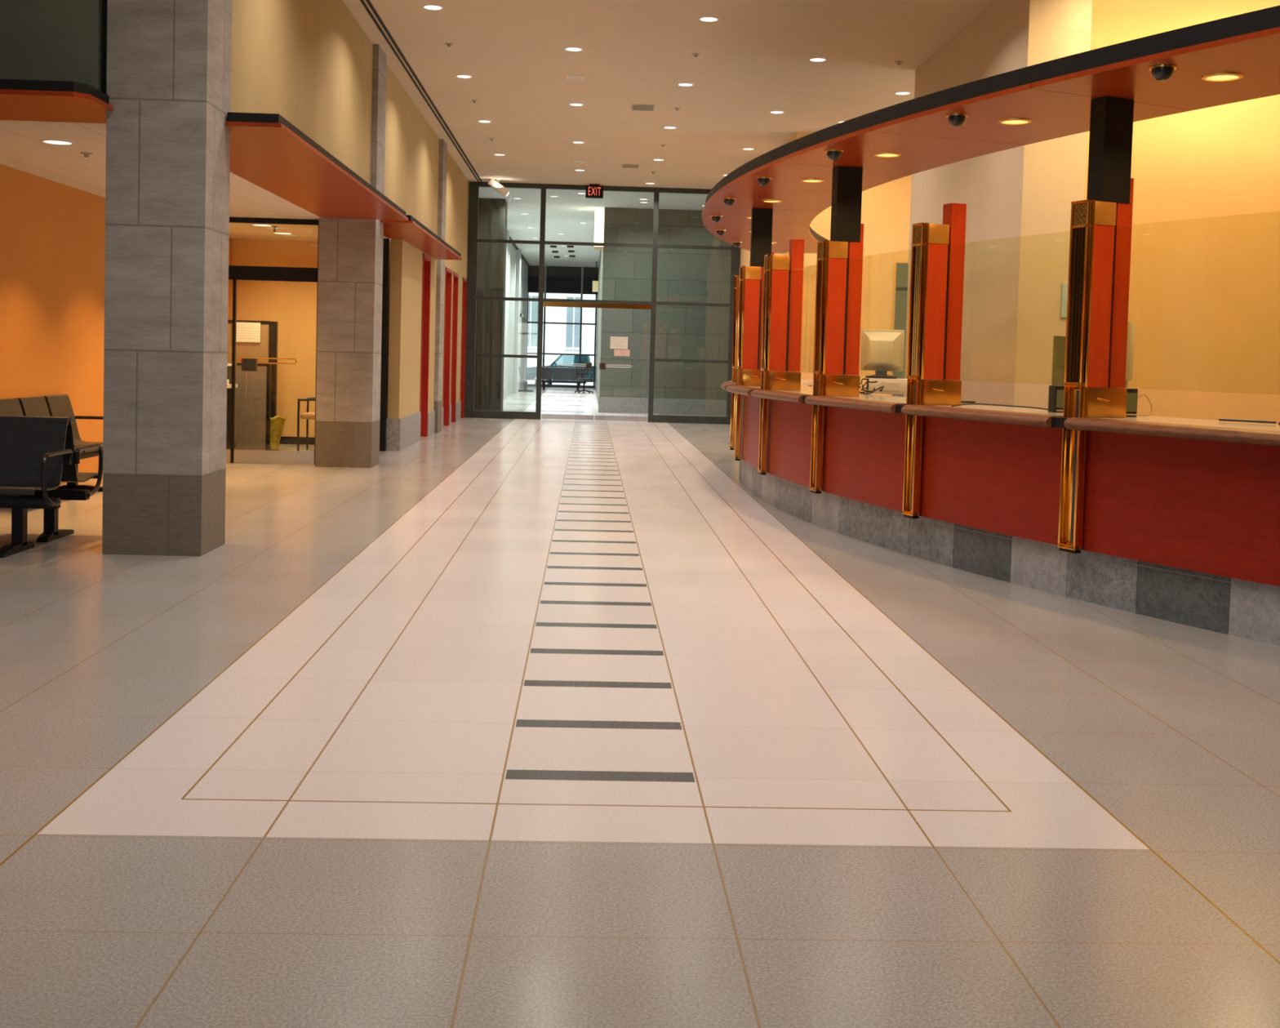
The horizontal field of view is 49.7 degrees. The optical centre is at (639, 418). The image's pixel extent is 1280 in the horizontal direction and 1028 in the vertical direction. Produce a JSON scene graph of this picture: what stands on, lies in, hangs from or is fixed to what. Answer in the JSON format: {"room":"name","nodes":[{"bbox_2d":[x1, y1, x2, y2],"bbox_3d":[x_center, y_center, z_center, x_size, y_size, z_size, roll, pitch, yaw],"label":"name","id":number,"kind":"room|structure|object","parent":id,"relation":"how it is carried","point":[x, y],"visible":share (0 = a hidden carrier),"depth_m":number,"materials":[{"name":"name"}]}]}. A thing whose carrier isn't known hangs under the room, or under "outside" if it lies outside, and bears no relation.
{"room":"public hall","nodes":[
{"label":"public hall","id":0,"kind":"room"},
{"bbox_2d":[0,0,107,93],"bbox_3d":[-6.507,-2.986,8.608,6.360,1.810,0.460,1,3,-2],"label":"wall","id":1,"kind":"structure","parent":0,"point":[47,40],"depth_m":8.52,"materials":[{"name":"grey paint"}]},
{"bbox_2d":[0,79,113,123],"bbox_3d":[-6.219,-2.010,8.399,5.970,0.092,0.970,1,3,-2],"label":"wood soffit","id":2,"kind":"structure","parent":1,"relation":"attached to","point":[20,100],"depth_m":8.28,"materials":[{"name":"brown wood"}]},
{"bbox_2d":[0,164,232,484],"bbox_3d":[-5.409,-0.848,13.862,0.160,2.800,9.750,1,3,-2],"label":"wall","id":3,"kind":"structure","parent":0,"point":[52,233],"depth_m":12.42,"materials":[{"name":"paint"}]},
{"bbox_2d":[226,217,319,464],"bbox_3d":[-4.483,-0.867,15.483,1.800,2.741,0.080,1,3,-2],"label":"door frame","id":4,"kind":"structure","parent":3,"relation":"in","point":[236,273],"depth_m":15.43,"materials":[{"name":"black metal"}]},
{"bbox_2d":[233,280,314,463],"bbox_3d":[-4.085,-0.513,15.488,0.895,2.035,0.113,1,3,-2],"label":"door","id":5,"kind":"structure","parent":4,"relation":"attached to","point":[247,364],"depth_m":15.52,"materials":[{"name":"clear glass"}]},
{"bbox_2d":[0,120,320,241],"bbox_3d":[-4.371,-2.204,13.787,1.838,0.088,9.650,1,3,-2],"label":"ceiling","id":6,"kind":"structure","parent":0,"point":[21,148],"depth_m":11.45,"materials":[{"name":"paint"}]},
{"bbox_2d":[40,138,75,144],"bbox_3d":[-4.158,-1.971,9.874,0.235,0.009,0.235,1,3,-2],"label":"recessed light","id":7,"kind":"object","parent":6,"relation":"in","point":[55,141],"visible":1,"depth_m":9.85,"materials":[{"name":"white"}]},
{"bbox_2d":[231,238,391,437],"bbox_3d":[-4.407,-1.044,18.748,2.200,2.800,0.150,1,3,-2],"label":"wall","id":8,"kind":"structure","parent":0,"point":[292,304],"depth_m":18.64,"materials":[{"name":"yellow paint"}]},
{"bbox_2d":[279,436,386,446],"bbox_3d":[-4.360,0.311,18.723,2.360,0.100,0.030,1,3,-2],"label":"baseboard","id":9,"kind":"structure","parent":8,"relation":"attached to","point":[284,440],"depth_m":18.70,"materials":[{"name":"black metal"}]},
{"bbox_2d":[231,0,469,418],"bbox_3d":[-3.171,-1.915,18.292,0.150,4.650,18.370,1,3,-2],"label":"wall","id":10,"kind":"structure","parent":0,"point":[308,63],"depth_m":14.47,"materials":[{"name":"beige paint"}]},
{"bbox_2d":[226,111,408,220],"bbox_3d":[-2.912,-2.088,12.078,0.950,0.092,6.280,1,3,-2],"label":"wood soffit","id":11,"kind":"structure","parent":10,"relation":"attached to","point":[268,151],"depth_m":11.27,"materials":[{"name":"brown wood"}]},
{"bbox_2d":[379,238,389,450],"bbox_3d":[-3.453,-0.949,17.880,0.365,2.742,0.078,1,3,-2],"label":"door","id":12,"kind":"structure","parent":10,"relation":"in","point":[386,241],"depth_m":17.85,"materials":[{"name":"plastic"}]},
{"bbox_2d":[380,214,462,260],"bbox_3d":[-2.965,-2.387,18.588,0.600,0.092,6.150,1,3,-2],"label":"wood soffit","id":13,"kind":"structure","parent":10,"relation":"attached to","point":[412,231],"depth_m":17.59,"materials":[{"name":"brown wood"}]},
{"bbox_2d":[386,400,461,450],"bbox_3d":[-3.364,0.018,22.217,0.180,0.420,8.500,1,3,-2],"label":"baseboard","id":14,"kind":"structure","parent":10,"relation":"attached to","point":[402,433],"depth_m":18.83,"materials":[{"name":"grey stone"}]},
{"bbox_2d":[419,253,431,436],"bbox_3d":[-3.272,-1.057,20.593,0.157,2.720,0.950,1,3,-2],"label":"door","id":15,"kind":"structure","parent":10,"relation":"in","point":[426,271],"depth_m":21.01,"materials":[{"name":"red paint"}]},
{"bbox_2d":[442,266,452,425],"bbox_3d":[-3.388,-1.206,23.777,0.157,2.720,1.030,1,3,-2],"label":"door","id":16,"kind":"structure","parent":10,"relation":"in","point":[448,273],"depth_m":24.23,"materials":[{"name":"red paint"}]},
{"bbox_2d":[450,271,458,422],"bbox_3d":[-3.434,-1.264,25.040,0.157,2.720,0.900,1,3,-2],"label":"door","id":17,"kind":"structure","parent":10,"relation":"in","point":[455,276],"depth_m":25.43,"materials":[{"name":"red paint"}]},
{"bbox_2d":[459,277,466,417],"bbox_3d":[-3.499,-1.348,26.826,0.157,2.720,0.840,1,3,-2],"label":"door","id":18,"kind":"structure","parent":10,"relation":"in","point":[464,280],"depth_m":27.19,"materials":[{"name":"red paint"}]},
{"bbox_2d":[464,181,740,424],"bbox_3d":[-0.730,-2.266,27.431,5.390,4.649,0.170,1,3,-2],"label":"window","id":19,"kind":"structure","parent":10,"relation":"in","point":[469,411],"depth_m":27.39,"materials":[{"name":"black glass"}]},
{"bbox_2d":[541,306,594,420],"bbox_3d":[-1.411,-1.084,27.471,1.047,2.223,0.111,1,3,-2],"label":"door","id":20,"kind":"structure","parent":19,"relation":"attached to","point":[588,365],"depth_m":27.52,"materials":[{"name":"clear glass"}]},
{"bbox_2d":[595,310,650,421],"bbox_3d":[-0.349,-1.057,27.511,1.047,2.223,0.111,1,3,-2],"label":"door","id":21,"kind":"structure","parent":19,"relation":"attached to","point":[602,366],"depth_m":27.55,"materials":[{"name":"clear glass"}]},
{"bbox_2d":[609,336,627,349],"bbox_3d":[-0.416,-1.498,27.505,0.350,0.245,0.003,1,3,-2],"label":"paper notice","id":22,"kind":"object","parent":21,"relation":"attached to","point":[616,342],"visible":1,"depth_m":27.51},
{"bbox_2d":[613,349,630,355],"bbox_3d":[-0.359,-1.299,27.516,0.315,0.130,0.003,1,3,-2],"label":"notice","id":23,"kind":"object","parent":21,"relation":"attached to","point":[616,352],"visible":1,"depth_m":27.51,"materials":[{"name":"paper"}]},
{"bbox_2d":[506,243,528,395],"bbox_3d":[-4.073,-3.029,42.134,0.250,4.650,22.300,1,3,-2],"label":"wall","id":24,"kind":"structure","parent":0,"point":[513,251],"depth_m":43.36,"materials":[{"name":"grey paint"}]},
{"bbox_2d":[518,313,526,389],"bbox_3d":[-4.229,-2.383,49.822,0.048,2.650,3.800,1,3,-2],"label":"door","id":25,"kind":"structure","parent":24,"relation":"in","point":[522,317],"depth_m":49.58,"materials":[{"name":"grey paint"}]},
{"bbox_2d":[527,265,598,294],"bbox_3d":[-2.962,-5.319,53.237,2.690,1.030,0.100,1,3,-2],"label":"wall","id":26,"kind":"structure","parent":0,"point":[559,279],"depth_m":53.19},
{"bbox_2d":[525,292,597,388],"bbox_3d":[-3.043,-2.998,53.343,2.725,3.620,0.100,1,3,-2],"label":"window","id":27,"kind":"structure","parent":26,"relation":"in","point":[581,297],"depth_m":53.30,"materials":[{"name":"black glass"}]},
{"bbox_2d":[0,386,1279,1027],"bbox_3d":[-0.098,0.333,24.054,20.500,0.200,60.000,1,3,-2],"label":"floor","id":28,"kind":"structure","parent":0,"point":[486,722],"depth_m":4.42,"materials":[{"name":"tile"}]},
{"bbox_2d":[0,415,73,557],"bbox_3d":[-4.573,0.399,8.639,1.870,0.832,0.604,1,3,-2],"label":"bench","id":29,"kind":"object","parent":28,"relation":"on","point":[32,448],"visible":1,"depth_m":8.81,"materials":[{"name":"leather"}]},
{"bbox_2d":[0,394,103,491],"bbox_3d":[-4.963,0.253,11.601,0.604,0.832,2.290,1,3,-2],"label":"bench","id":30,"kind":"object","parent":28,"relation":"on","point":[60,405],"visible":0.3,"depth_m":12.18,"materials":[{"name":"black metal"}]},
{"bbox_2d":[17,415,102,542],"bbox_3d":[-4.593,0.374,9.184,1.870,0.832,0.604,1,3,-2],"label":"bench","id":31,"kind":"object","parent":28,"relation":"on","point":[51,532],"visible":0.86,"depth_m":9.16,"materials":[{"name":"leather"}]},
{"bbox_2d":[102,0,231,555],"bbox_3d":[-3.000,-1.478,8.822,0.610,4.650,0.570,1,3,-2],"label":"stone pillar","id":32,"kind":"structure","parent":28,"relation":"on","point":[167,175],"depth_m":8.58,"materials":[{"name":"stone"}]},
{"bbox_2d":[226,383,237,448],"bbox_3d":[-5.169,0.009,16.736,0.420,0.840,0.650,1,3,-2],"label":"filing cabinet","id":33,"kind":"object","parent":28,"relation":"on","point":[228,386],"visible":0.07,"depth_m":16.82,"materials":[{"name":"wood"}]},
{"bbox_2d":[226,363,231,384],"bbox_3d":[-5.141,-0.546,16.917,0.340,0.250,0.200,1,3,-2],"label":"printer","id":34,"kind":"object","parent":33,"relation":"on","point":[228,365],"visible":0.18,"depth_m":16.84,"materials":[{"name":"plastic"}]},
{"bbox_2d":[226,320,277,441],"bbox_3d":[-5.088,-0.441,17.875,0.765,1.640,0.080,1,3,-2],"label":"wall","id":35,"kind":"structure","parent":28,"relation":"on","point":[268,346],"depth_m":17.83,"materials":[{"name":"beige paint"}]},
{"bbox_2d":[235,321,260,342],"bbox_3d":[-5.068,-1.106,17.805,0.355,0.255,0.010,1,3,-2],"label":"paper notice","id":36,"kind":"object","parent":35,"relation":"attached to","point":[245,331],"visible":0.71,"depth_m":17.80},
{"bbox_2d":[235,362,271,449],"bbox_3d":[-4.795,-0.130,17.149,0.410,1.100,0.070,1,3,-2],"label":"wall","id":37,"kind":"structure","parent":28,"relation":"on","point":[252,424],"depth_m":17.12,"materials":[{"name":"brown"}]},
{"bbox_2d":[270,415,287,449],"bbox_3d":[-4.660,0.190,17.462,0.386,0.441,0.383,1,3,-2],"label":"waste bin","id":38,"kind":"object","parent":28,"relation":"on","point":[277,423],"visible":0.55,"depth_m":17.38,"materials":[{"name":"yellow plastic"}]},
{"bbox_2d":[297,397,315,450],"bbox_3d":[-3.968,-0.021,17.485,0.607,0.898,0.588,1,3,-2],"label":"chair","id":39,"kind":"object","parent":28,"relation":"on","point":[307,415],"visible":0.45,"depth_m":17.24,"materials":[{"name":"metal"}]},
{"bbox_2d":[315,44,386,467],"bbox_3d":[-3.240,-1.791,15.521,0.620,4.650,0.580,1,3,-2],"label":"stone pillar","id":40,"kind":"structure","parent":28,"relation":"on","point":[350,283],"depth_m":15.28,"materials":[{"name":"stone"}]},
{"bbox_2d":[433,138,447,433],"bbox_3d":[-3.277,-2.097,22.212,0.205,4.650,0.580,1,3,-2],"label":"stone pillar","id":41,"kind":"structure","parent":28,"relation":"on","point":[442,144],"depth_m":22.00,"materials":[{"name":"stone"}]},
{"bbox_2d":[474,198,507,410],"bbox_3d":[-3.317,-2.482,30.617,0.620,4.649,0.800,1,3,-2],"label":"wall","id":42,"kind":"structure","parent":28,"relation":"on","point":[492,212],"depth_m":30.23,"materials":[{"name":"stone"}]},
{"bbox_2d":[502,230,509,399],"bbox_3d":[-3.742,-2.844,38.298,0.128,4.649,0.800,1,3,-2],"label":"pilaster","id":43,"kind":"object","parent":28,"relation":"on","point":[508,231],"visible":0.46,"depth_m":38.05,"materials":[{"name":"grey paint"}]},
{"bbox_2d":[513,248,521,392],"bbox_3d":[-3.986,-3.157,44.986,0.128,4.649,0.800,1,3,-2],"label":"pilaster","id":44,"kind":"object","parent":28,"relation":"on","point":[517,291],"visible":1,"depth_m":44.62,"materials":[{"name":"grey paint"}]},
{"bbox_2d":[518,366,535,391],"bbox_3d":[-3.851,-1.324,46.780,0.600,0.832,1.200,1,3,-2],"label":"bench","id":45,"kind":"object","parent":28,"relation":"on","point":[525,383],"visible":0.87,"depth_m":46.46,"materials":[{"name":"black metal"}]},
{"bbox_2d":[535,366,586,390],"bbox_3d":[-2.801,-1.401,49.094,1.800,0.832,0.600,1,3,-2],"label":"bench","id":46,"kind":"object","parent":28,"relation":"on","point":[559,373],"visible":0.8,"depth_m":48.92,"materials":[{"name":"black metal"}]},
{"bbox_2d":[574,361,593,393],"bbox_3d":[-1.856,-1.360,46.456,0.608,1.040,0.631,0,3,-22],"label":"office chair","id":47,"kind":"object","parent":28,"relation":"on","point":[576,379],"visible":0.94,"depth_m":46.46,"materials":[{"name":"fabric"}]},
{"bbox_2d":[720,379,1279,645],"bbox_3d":[2.306,0.316,12.166,2.543,1.050,14.235,1,3,-9],"label":"service counter","id":48,"kind":"object","parent":28,"relation":"on","point":[1181,516],"depth_m":8.05,"materials":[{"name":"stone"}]},
{"bbox_2d":[729,266,761,449],"bbox_3d":[1.223,-0.699,15.739,0.345,2.128,0.170,2,3,5],"label":"divider","id":49,"kind":"object","parent":48,"relation":"attached to","point":[736,277],"visible":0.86,"depth_m":15.70,"materials":[{"name":"gold metal"}]},
{"bbox_2d":[733,208,773,460],"bbox_3d":[1.175,-0.846,14.113,0.345,2.567,0.170,2,3,-1],"label":"divider","id":50,"kind":"object","parent":48,"relation":"attached to","point":[750,285],"visible":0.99,"depth_m":14.06,"materials":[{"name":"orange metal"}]},
{"bbox_2d":[744,385,813,391],"bbox_3d":[1.480,-0.261,13.353,0.794,0.050,1.628,1,3,-2],"label":"countertop","id":51,"kind":"structure","parent":48,"relation":"on","point":[808,388],"depth_m":13.59,"materials":[{"name":"stone"}]},
{"bbox_2d":[757,239,804,475],"bbox_3d":[1.282,-0.550,12.511,0.345,2.128,0.170,1,3,-7],"label":"divider","id":52,"kind":"object","parent":48,"relation":"attached to","point":[782,304],"visible":1,"depth_m":12.46,"materials":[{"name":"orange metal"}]},
{"bbox_2d":[800,379,813,385],"bbox_3d":[1.926,-0.473,18.245,1.240,0.050,2.003,1,3,-2],"label":"countertop","id":53,"kind":"structure","parent":48,"relation":"on","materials":[{"name":"stone"}]},
{"bbox_2d":[809,165,863,493],"bbox_3d":[1.568,-0.689,10.910,0.345,2.567,0.170,1,3,-13],"label":"divider","id":54,"kind":"object","parent":48,"relation":"attached to","point":[838,289],"visible":1,"depth_m":10.86,"materials":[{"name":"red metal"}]},
{"bbox_2d":[769,389,905,397],"bbox_3d":[1.663,-0.185,11.788,0.760,0.050,1.629,1,3,-10],"label":"countertop","id":55,"kind":"structure","parent":48,"relation":"on","point":[805,392],"depth_m":11.66,"materials":[{"name":"stone"}]},
{"bbox_2d":[859,377,884,394],"bbox_3d":[1.966,-0.276,11.930,0.224,0.133,0.556,1,3,-2],"label":"cable tangle","id":56,"kind":"object","parent":48,"relation":"on","point":[863,388],"visible":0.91,"depth_m":11.88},
{"bbox_2d":[866,377,906,394],"bbox_3d":[2.228,-0.288,12.378,0.380,0.133,0.424,2,3,12],"label":"desktop computer","id":57,"kind":"object","parent":48,"relation":"on","point":[891,386],"visible":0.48,"depth_m":12.17,"materials":[{"name":"beige plastic"}]},
{"bbox_2d":[860,328,904,378],"bbox_3d":[2.160,-0.575,12.346,0.380,0.435,0.280,2,3,12],"label":"computer monitor","id":58,"kind":"object","parent":57,"relation":"on","point":[882,350],"visible":0.99,"depth_m":12.29,"materials":[{"name":"beige plastic"}]},
{"bbox_2d":[829,395,991,405],"bbox_3d":[2.017,-0.105,10.241,0.760,0.050,1.629,1,3,-16],"label":"countertop","id":59,"kind":"structure","parent":48,"relation":"on","point":[903,400],"depth_m":10.46,"materials":[{"name":"stone"}]},
{"bbox_2d":[902,203,966,518],"bbox_3d":[2.006,-0.386,9.366,0.345,2.128,0.170,1,3,-19],"label":"divider","id":60,"kind":"object","parent":48,"relation":"attached to","point":[937,266],"visible":1,"depth_m":9.31,"materials":[{"name":"wood"}]},
{"bbox_2d":[951,403,1048,410],"bbox_3d":[2.314,-0.072,8.786,0.668,0.028,0.118,3,3,36],"label":"loose cable","id":61,"kind":"object","parent":48,"relation":"on","point":[962,403],"visible":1,"depth_m":8.79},
{"bbox_2d":[924,404,1165,417],"bbox_3d":[2.530,-0.022,8.739,0.760,0.050,1.629,1,3,-22],"label":"countertop","id":62,"kind":"structure","parent":48,"relation":"on","point":[1025,410],"depth_m":8.83,"materials":[{"name":"stone"}]},
{"bbox_2d":[1048,385,1064,412],"bbox_3d":[2.636,-0.118,8.550,0.205,0.165,0.094,0,3,-24],"label":"card reader","id":63,"kind":"object","parent":48,"relation":"on","point":[1055,397],"visible":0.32,"depth_m":8.51,"materials":[{"name":"plastic"}]},
{"bbox_2d":[1051,335,1066,385],"bbox_3d":[3.079,-0.337,9.927,0.200,0.500,0.120,0,3,-22],"label":"rack","id":64,"kind":"object","parent":48,"relation":"on","point":[1059,342],"visible":0.21,"depth_m":9.91,"materials":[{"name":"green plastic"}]},
{"bbox_2d":[1055,369,1064,385],"bbox_3d":[3.083,-0.216,9.914,0.200,0.260,0.080,0,3,-22],"label":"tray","id":65,"kind":"object","parent":64,"relation":"on","point":[1060,374],"depth_m":9.87,"materials":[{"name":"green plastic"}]},
{"bbox_2d":[1057,96,1133,553],"bbox_3d":[2.614,-0.521,7.857,0.345,2.567,0.170,0,3,-25],"label":"divider","id":66,"kind":"object","parent":48,"relation":"attached to","point":[1101,224],"visible":1,"depth_m":7.80,"materials":[{"name":"gold metal"}]},
{"bbox_2d":[1124,321,1137,408],"bbox_3d":[3.324,-0.362,9.530,0.200,0.600,0.380,3,3,26],"label":"edge on monitor","id":67,"kind":"object","parent":48,"relation":"on","point":[1131,326],"visible":0.21,"depth_m":9.48,"materials":[{"name":"beige plastic"}]},
{"bbox_2d":[1124,387,1152,416],"bbox_3d":[2.921,-0.092,8.140,0.205,0.165,0.094,0,3,-24],"label":"card reader","id":68,"kind":"object","parent":48,"relation":"on","point":[1132,396],"visible":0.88,"depth_m":8.11,"materials":[{"name":"plastic"}]},
{"bbox_2d":[1090,417,1279,431],"bbox_3d":[3.196,0.062,7.299,0.760,0.050,1.629,0,3,-28],"label":"countertop","id":69,"kind":"structure","parent":48,"relation":"on","point":[1160,420],"depth_m":7.50,"materials":[{"name":"stone"}]},
{"bbox_2d":[1218,417,1275,423],"bbox_3d":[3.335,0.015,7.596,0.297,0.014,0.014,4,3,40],"label":"keyboard","id":70,"kind":"object","parent":48,"relation":"on","point":[1220,419],"visible":1,"depth_m":7.59,"materials":[{"name":"plastic"}]},
{"bbox_2d":[595,207,731,404],"bbox_3d":[4.133,-2.827,42.594,10.810,4.650,22.000,1,3,-2],"label":"stone wall","id":71,"kind":"structure","parent":0,"point":[624,273],"depth_m":31.46,"materials":[{"name":"stone"}]},
{"bbox_2d":[593,208,604,249],"bbox_3d":[-0.938,-4.326,31.720,0.216,0.880,0.720,1,3,-2],"label":"lit panel","id":72,"kind":"object","parent":71,"relation":"attached to","point":[599,213],"visible":0.93,"depth_m":31.38,"materials":[{"name":"white"}]},
{"bbox_2d":[598,396,726,415],"bbox_3d":[4.464,-0.172,31.695,10.835,0.360,0.030,1,3,-2],"label":"baseboard","id":73,"kind":"structure","parent":71,"relation":"attached to","point":[606,404],"depth_m":31.54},
{"bbox_2d":[342,0,995,267],"bbox_3d":[0.034,-4.510,23.833,20.500,0.200,60.000,1,3,-2],"label":"ceiling","id":74,"kind":"structure","parent":0,"point":[753,61],"depth_m":16.75,"materials":[{"name":"paint"}]},
{"bbox_2d":[360,0,482,182],"bbox_3d":[-2.788,-4.193,17.483,0.090,0.005,19.500,1,3,-2],"label":"trim","id":75,"kind":"structure","parent":74,"relation":"attached to","point":[368,2],"depth_m":16.79,"materials":[{"name":"black metal"}]},
{"bbox_2d":[422,4,444,9],"bbox_3d":[-2.009,-3.985,13.415,0.213,0.009,0.213,1,3,-2],"label":"recessed light","id":76,"kind":"object","parent":74,"relation":"in","point":[429,6],"visible":1,"depth_m":13.40,"materials":[{"name":"white"}]},
{"bbox_2d":[455,74,472,78],"bbox_3d":[-2.131,-4.141,16.759,0.213,0.009,0.213,1,3,-2],"label":"recessed light","id":77,"kind":"object","parent":74,"relation":"in","point":[463,76],"visible":1,"depth_m":16.75,"materials":[{"name":"white"}]},
{"bbox_2d":[488,178,509,196],"bbox_3d":[-2.737,-4.470,26.790,0.420,0.334,0.150,1,3,-12],"label":"floodlight","id":78,"kind":"object","parent":74,"relation":"attached to","point":[495,184],"visible":1,"depth_m":26.73,"materials":[{"name":"white paint"}]},
{"bbox_2d":[564,46,582,51],"bbox_3d":[-0.724,-4.026,15.092,0.213,0.009,0.213,1,3,-2],"label":"recessed light","id":79,"kind":"object","parent":74,"relation":"in","point":[567,48],"visible":1,"depth_m":15.07,"materials":[{"name":"white"}]},
{"bbox_2d":[567,75,583,79],"bbox_3d":[-0.776,-4.098,16.635,0.200,0.007,0.250,1,3,-2],"label":"ceiling vent","id":80,"kind":"object","parent":74,"relation":"in","point":[569,77],"visible":1,"depth_m":16.63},
{"bbox_2d":[585,183,603,198],"bbox_3d":[-0.892,-4.449,27.105,0.344,0.269,0.075,1,3,-2],"label":"exit sign","id":81,"kind":"object","parent":74,"relation":"hanging from","point":[593,190],"visible":1,"depth_m":27.07,"materials":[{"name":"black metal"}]},
{"bbox_2d":[592,261,598,292],"bbox_3d":[-1.572,-5.093,49.793,0.260,1.089,0.060,1,3,-2],"label":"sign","id":82,"kind":"object","parent":74,"relation":"hanging from","point":[595,283],"visible":0.82,"depth_m":49.77,"materials":[{"name":"white"}]},
{"bbox_2d":[621,164,639,168],"bbox_3d":[-0.170,-4.434,24.340,0.305,0.007,0.420,1,3,-2],"label":"ceiling vent","id":83,"kind":"object","parent":74,"relation":"in","point":[628,166],"visible":1,"depth_m":24.33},
{"bbox_2d":[631,104,655,111],"bbox_3d":[0.040,-4.164,18.550,0.310,0.007,0.420,1,3,-2],"label":"ceiling vent","id":84,"kind":"object","parent":74,"relation":"in","point":[634,107],"visible":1,"depth_m":18.54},
{"bbox_2d":[676,82,693,86],"bbox_3d":[0.555,-4.074,16.890,0.213,0.009,0.213,1,3,-2],"label":"recessed light","id":85,"kind":"object","parent":74,"relation":"in","point":[683,84],"visible":1,"depth_m":16.88,"materials":[{"name":"white"}]},
{"bbox_2d":[697,16,719,22],"bbox_3d":[0.676,-3.920,13.586,0.213,0.009,0.213,1,3,-2],"label":"recessed light","id":86,"kind":"object","parent":74,"relation":"in","point":[708,19],"visible":1,"depth_m":13.58,"materials":[{"name":"white"}]},
{"bbox_2d":[808,57,827,62],"bbox_3d":[1.964,-3.962,15.284,0.213,0.009,0.213,1,3,-2],"label":"recessed light","id":87,"kind":"object","parent":74,"relation":"in","point":[812,59],"visible":1,"depth_m":15.27,"materials":[{"name":"white"}]},
{"bbox_2d":[739,132,911,395],"bbox_3d":[6.153,-1.930,24.152,8.120,4.650,7.350,1,3,-2],"label":"wall","id":88,"kind":"structure","parent":0,"point":[885,207],"depth_m":20.35,"materials":[{"name":"yellow paint"}]},
{"bbox_2d":[892,262,908,396],"bbox_3d":[4.010,-0.886,20.417,0.530,2.790,0.043,1,3,-2],"label":"door","id":89,"kind":"structure","parent":88,"relation":"in","point":[901,290],"depth_m":20.37,"materials":[{"name":"grey paint"}]},
{"bbox_2d":[702,4,1279,253],"bbox_3d":[2.282,-2.086,12.405,4.440,0.145,15.509,1,3,-2],"label":"soffit","id":90,"kind":"object","parent":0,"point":[1216,77],"depth_m":8.44,"materials":[{"name":"orange metal"}]},
{"bbox_2d":[710,214,722,222],"bbox_3d":[0.822,-2.143,14.877,0.136,0.067,0.136,1,3,-2],"label":"dome camera","id":91,"kind":"object","parent":90,"relation":"attached to","point":[715,218],"visible":1,"depth_m":14.84,"materials":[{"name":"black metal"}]},
{"bbox_2d":[715,229,726,235],"bbox_3d":[0.964,-2.215,16.528,0.136,0.067,0.136,1,3,-2],"label":"dome camera","id":92,"kind":"object","parent":90,"relation":"attached to","point":[719,232],"visible":1,"depth_m":16.49,"materials":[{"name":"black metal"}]},
{"bbox_2d":[722,197,736,205],"bbox_3d":[0.852,-2.066,13.220,0.136,0.067,0.136,1,3,-2],"label":"dome camera","id":93,"kind":"object","parent":90,"relation":"attached to","point":[728,201],"visible":1,"depth_m":13.18,"materials":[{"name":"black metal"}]},
{"bbox_2d":[755,177,772,186],"bbox_3d":[1.042,-1.989,11.644,0.136,0.067,0.136,1,3,-2],"label":"dome camera","id":94,"kind":"object","parent":90,"relation":"attached to","point":[762,181],"visible":1,"depth_m":11.61,"materials":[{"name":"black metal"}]},
{"bbox_2d":[824,149,843,159],"bbox_3d":[1.407,-1.905,10.028,0.136,0.067,0.136,1,3,-2],"label":"dome camera","id":95,"kind":"object","parent":90,"relation":"attached to","point":[833,154],"visible":1,"depth_m":9.99,"materials":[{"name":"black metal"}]},
{"bbox_2d":[945,113,968,126],"bbox_3d":[1.937,-1.819,8.459,0.136,0.067,0.136,1,3,-2],"label":"dome camera","id":96,"kind":"object","parent":90,"relation":"attached to","point":[954,119],"visible":1,"depth_m":8.42,"materials":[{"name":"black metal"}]},
{"bbox_2d":[1148,64,1177,80],"bbox_3d":[2.627,-1.732,6.953,0.136,0.067,0.136,1,3,-2],"label":"dome camera","id":97,"kind":"object","parent":90,"relation":"attached to","point":[1159,72],"visible":1,"depth_m":6.92,"materials":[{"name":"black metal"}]},
{"bbox_2d":[903,0,1092,408],"bbox_3d":[6.863,-1.442,13.903,7.450,4.650,4.130,1,3,-2],"label":"wall","id":98,"kind":"structure","parent":0,"point":[1012,286],"depth_m":11.98,"materials":[{"name":"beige paint"}]},
{"bbox_2d":[1060,282,1067,317],"bbox_3d":[3.610,-1.000,11.729,0.070,0.290,0.010,1,3,-2],"label":"notice","id":99,"kind":"object","parent":98,"relation":"attached to","point":[1064,286],"visible":0.64,"depth_m":11.72,"materials":[{"name":"paper"}]},
{"bbox_2d":[1084,0,1279,424],"bbox_3d":[7.187,-1.360,12.309,6.918,4.650,0.078,1,3,-2],"label":"wall","id":100,"kind":"structure","parent":0,"point":[1204,304],"depth_m":12.18,"materials":[{"name":"yellow paint"}]},
{"label":"outside","id":101,"kind":"structure","parent":0,"visible":0},
{"bbox_3d":[-2.423,-1.440,66.962,40.000,0.200,26.000,1,3,-2],"label":"floor","id":102,"kind":"structure","parent":101,"visible":0},
{"bbox_2d":[526,355,595,384],"bbox_3d":[-2.444,-1.894,57.871,5.050,1.534,1.875,1,3,-2],"label":"parked car","id":103,"kind":"object","parent":102,"relation":"on","point":[531,371],"visible":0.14,"depth_m":57.06,"materials":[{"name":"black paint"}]},
{"bbox_2d":[526,292,597,385],"bbox_3d":[-2.206,-8.628,66.058,28.000,14.250,1.150,1,3,-2],"label":"building","id":104,"kind":"structure","parent":102,"relation":"on","point":[559,338],"depth_m":65.79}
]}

